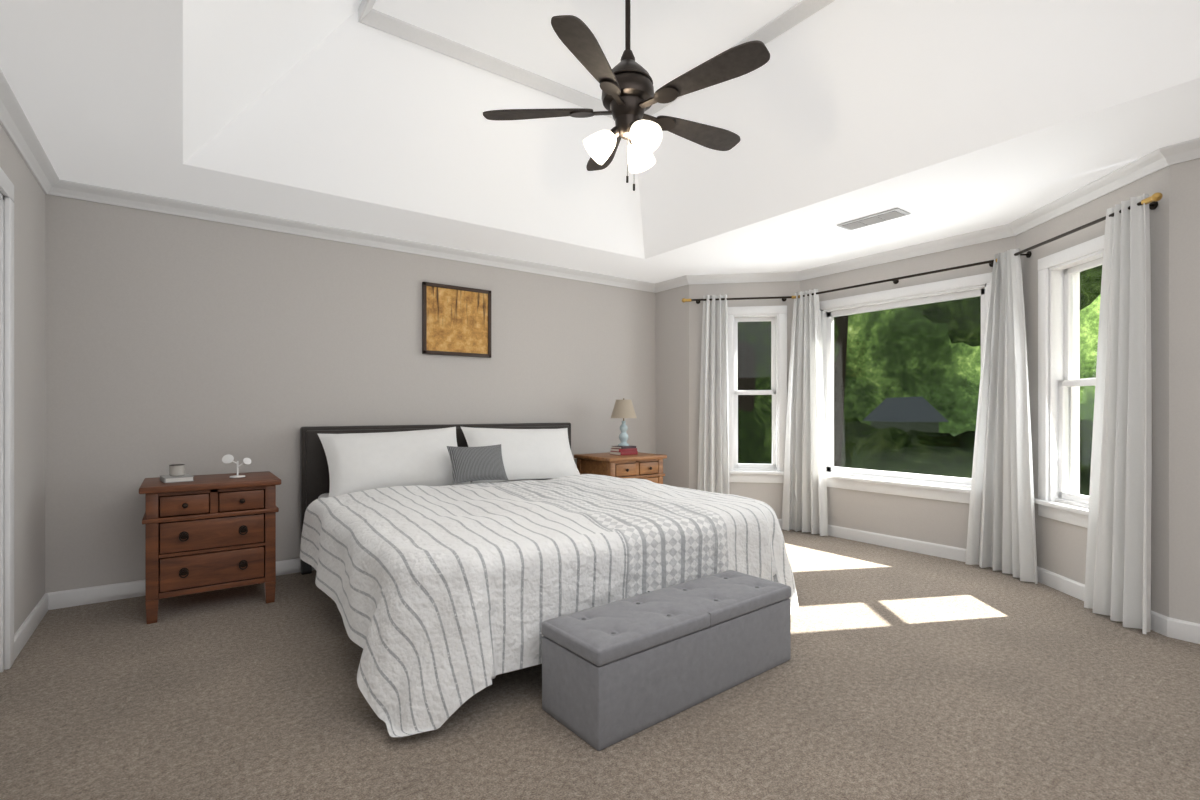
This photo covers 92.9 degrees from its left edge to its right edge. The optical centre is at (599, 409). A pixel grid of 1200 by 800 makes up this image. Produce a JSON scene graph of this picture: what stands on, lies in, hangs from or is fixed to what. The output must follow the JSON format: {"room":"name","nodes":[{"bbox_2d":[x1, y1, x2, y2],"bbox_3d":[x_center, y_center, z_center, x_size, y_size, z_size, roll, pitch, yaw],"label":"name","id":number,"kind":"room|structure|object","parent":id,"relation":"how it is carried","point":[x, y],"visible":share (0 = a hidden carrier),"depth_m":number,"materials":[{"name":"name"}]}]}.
{"room":"bedroom","nodes":[
{"label":"bedroom","id":0,"kind":"room"},
{"bbox_2d":[0,0,1199,282],"bbox_3d":[0.848,-1.870,2.752,6.540,0.800,7.140,0,0,-36],"label":"ceiling","id":1,"kind":"structure","parent":0,"point":[957,116],"depth_m":3.46,"materials":[{"name":"white paint"}]},
{"bbox_2d":[483,0,769,190],"bbox_3d":[0.187,-1.694,2.917,1.405,1.153,1.435,0,0,-36],"label":"fan","id":2,"kind":"object","parent":1,"relation":"hanging from","point":[627,88],"visible":1,"depth_m":2.81,"materials":[{"name":"black metal"}]},
{"bbox_2d":[836,208,910,229],"bbox_3d":[2.095,-1.460,4.384,0.200,0.019,0.480,0,0,-36],"label":"ceiling vent","id":3,"kind":"object","parent":1,"relation":"in","point":[894,213],"visible":1,"depth_m":4.34,"materials":[{"name":"grey metal"}]},
{"bbox_2d":[0,124,1199,633],"bbox_3d":[0.848,-0.120,2.752,6.440,2.800,7.040,0,0,-36],"label":"wall","id":4,"kind":"structure","parent":0,"point":[146,342],"depth_m":4.21,"materials":[{"name":"paint"}]},
{"bbox_2d":[0,167,13,671],"bbox_3d":[-2.730,0.070,2.377,0.222,2.420,1.100,0,0,-36],"label":"door frame","id":5,"kind":"structure","parent":4,"relation":"attached to","point":[6,186],"depth_m":2.81,"materials":[{"name":"white wood"}]},
{"bbox_2d":[422,282,490,357],"bbox_3d":[-1.311,-0.820,5.263,0.660,0.640,0.032,0,0,-36],"label":"picture frame","id":6,"kind":"object","parent":4,"relation":"attached to","point":[456,320],"visible":1,"depth_m":5.25,"materials":[{"name":"brown wood"}]},
{"bbox_2d":[0,0,1199,292],"bbox_3d":[0.848,-1.826,2.752,6.040,0.888,6.640,0,0,-36],"label":"crown molding","id":7,"kind":"structure","parent":4,"relation":"attached to","point":[13,119],"depth_m":3.96,"materials":[{"name":"white wood"}]},
{"bbox_2d":[14,519,1199,660],"bbox_3d":[0.848,1.226,2.752,6.040,0.108,6.640,0,0,-36],"label":"baseboard","id":8,"kind":"structure","parent":4,"relation":"attached to","point":[1179,629],"depth_m":3.86,"materials":[{"name":"white wood"}]},
{"bbox_2d":[728,305,786,482],"bbox_3d":[1.695,-0.168,6.241,0.703,1.905,0.260,0,0,9],"label":"window","id":9,"kind":"structure","parent":4,"relation":"in","point":[774,472],"depth_m":6.18,"materials":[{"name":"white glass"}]},
{"bbox_2d":[819,272,991,503],"bbox_3d":[2.789,-0.168,5.332,0.260,1.905,1.730,0,0,-36],"label":"window","id":10,"kind":"structure","parent":4,"relation":"in","point":[858,304],"depth_m":5.33,"materials":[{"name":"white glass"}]},
{"bbox_2d":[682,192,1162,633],"bbox_3d":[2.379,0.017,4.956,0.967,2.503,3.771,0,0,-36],"label":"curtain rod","id":11,"kind":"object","parent":4,"relation":"attached to","point":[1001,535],"visible":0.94,"depth_m":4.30,"materials":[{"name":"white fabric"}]},
{"bbox_2d":[697,294,728,493],"bbox_3d":[1.211,0.017,6.127,0.265,2.503,0.278,0,0,-36],"label":"curtain","id":12,"kind":"object","parent":11,"relation":"hanging from","point":[713,451],"depth_m":6.14,"materials":[{"name":"fabric"}]},
{"bbox_2d":[781,289,827,535],"bbox_3d":[2.123,0.017,5.909,0.166,2.503,0.477,0,0,-36],"label":"curtain","id":13,"kind":"object","parent":11,"relation":"hanging from","point":[804,504],"depth_m":5.91,"materials":[{"name":"fabric"}]},
{"bbox_2d":[965,248,1037,583],"bbox_3d":[3.119,0.017,4.444,0.277,2.503,0.545,0,0,-36],"label":"curtain","id":14,"kind":"object","parent":11,"relation":"hanging from","point":[1001,535],"depth_m":4.44,"materials":[{"name":"fabric"}]},
{"bbox_2d":[1084,194,1151,633],"bbox_3d":[3.109,0.017,3.443,0.302,2.503,0.353,0,0,-36],"label":"curtain","id":15,"kind":"object","parent":11,"relation":"hanging from","point":[1118,552],"depth_m":3.38,"materials":[{"name":"fabric"}]},
{"bbox_2d":[1034,235,1103,527],"bbox_3d":[3.328,-0.168,3.884,0.260,1.905,0.759,0,0,3],"label":"window","id":16,"kind":"structure","parent":4,"relation":"in","point":[1059,381],"depth_m":4.13,"materials":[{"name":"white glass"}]},
{"bbox_2d":[0,529,1199,799],"bbox_3d":[0.892,1.330,2.760,6.700,0.100,7.200,0,0,-36],"label":"floor","id":17,"kind":"structure","parent":0,"point":[908,675],"depth_m":2.40,"materials":[{"name":"carpet"}]},
{"bbox_2d":[139,471,280,623],"bbox_3d":[-2.598,0.870,3.820,0.740,0.820,0.630,0,0,-36],"label":"nightstand","id":18,"kind":"object","parent":17,"relation":"on","point":[211,532],"visible":1,"depth_m":3.59,"materials":[{"name":"brown wood"}]},
{"bbox_2d":[160,474,193,482],"bbox_3d":[-2.742,0.442,3.693,0.153,0.032,0.210,0,0,-44],"label":"book","id":19,"kind":"object","parent":18,"relation":"on","point":[187,477],"visible":0.97,"depth_m":3.63,"materials":[{"name":"grey paper"}]},
{"bbox_2d":[169,464,184,475],"bbox_3d":[-2.741,0.389,3.694,0.083,0.070,0.083,0,0,-36],"label":"candle","id":20,"kind":"object","parent":19,"relation":"on","point":[174,469],"visible":1,"depth_m":3.67,"materials":[{"name":"grey wax"}]},
{"bbox_2d":[222,454,250,477],"bbox_3d":[-2.464,0.379,3.870,0.094,0.158,0.155,0,0,29],"label":"stand","id":21,"kind":"object","parent":18,"relation":"on","point":[227,459],"visible":1,"depth_m":3.85,"materials":[{"name":"white"}]},
{"bbox_2d":[299,423,798,736],"bbox_3d":[-0.551,0.705,4.016,2.713,1.150,2.984,0,0,-36],"label":"bed","id":22,"kind":"object","parent":17,"relation":"on","point":[443,552],"visible":0.95,"depth_m":2.99,"materials":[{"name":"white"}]},
{"bbox_2d":[447,444,507,483],"bbox_3d":[-0.995,0.435,4.644,0.480,0.291,0.205,0,0,-36],"label":"accent pillow","id":23,"kind":"object","parent":22,"relation":"on","point":[468,464],"depth_m":4.58,"materials":[{"name":"grey fabric"}]},
{"bbox_2d":[574,452,666,483],"bbox_3d":[0.210,0.870,5.875,0.740,0.820,0.630,0,0,-36],"label":"nightstand","id":24,"kind":"object","parent":17,"relation":"on","point":[648,466],"visible":0.27,"depth_m":5.68,"materials":[{"name":"brown wood"}]},
{"bbox_2d":[610,445,637,454],"bbox_3d":[0.246,0.414,5.878,0.246,0.087,0.184,0,0,-36],"label":"books","id":25,"kind":"object","parent":24,"relation":"on","point":[615,450],"visible":0.97,"depth_m":5.81,"materials":[{"name":"red paper"}]},
{"bbox_2d":[611,398,636,445],"bbox_3d":[0.245,0.123,5.880,0.270,0.490,0.270,0,0,-36],"label":"lamp","id":26,"kind":"object","parent":25,"relation":"on","point":[623,408],"visible":1,"depth_m":5.81,"materials":[{"name":"beige fabric"}]},
{"bbox_2d":[541,570,790,750],"bbox_3d":[0.364,1.083,2.677,1.270,0.393,0.402,0,0,-39],"label":"bench","id":27,"kind":"object","parent":17,"relation":"on","point":[612,672],"visible":1,"depth_m":2.40,"materials":[{"name":"fabric"}]},
{"label":"outside","id":28,"kind":"structure","parent":0,"visible":0},
{"bbox_2d":[767,294,1100,435],"bbox_3d":[7.173,-3.720,8.472,17.594,24.000,29.990,0,0,-36],"label":"tree","id":29,"kind":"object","parent":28,"point":[897,352],"depth_m":17.66,"materials":[{"name":"green plant"}]},
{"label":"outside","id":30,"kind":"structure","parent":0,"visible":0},
{"bbox_2d":[863,397,948,432],"bbox_3d":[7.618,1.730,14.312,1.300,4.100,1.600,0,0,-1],"label":"house","id":31,"kind":"structure","parent":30,"point":[907,414],"depth_m":13.67,"materials":[{"name":"grey"}]},
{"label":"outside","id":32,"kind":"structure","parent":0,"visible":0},
{"bbox_2d":[738,265,1101,495],"bbox_3d":[4.708,0.891,9.731,7.525,9.777,7.502,0,0,28],"label":"trees","id":33,"kind":"object","parent":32,"point":[859,445],"visible":0.12,"depth_m":9.59,"materials":[{"name":"green plant"}]}
]}

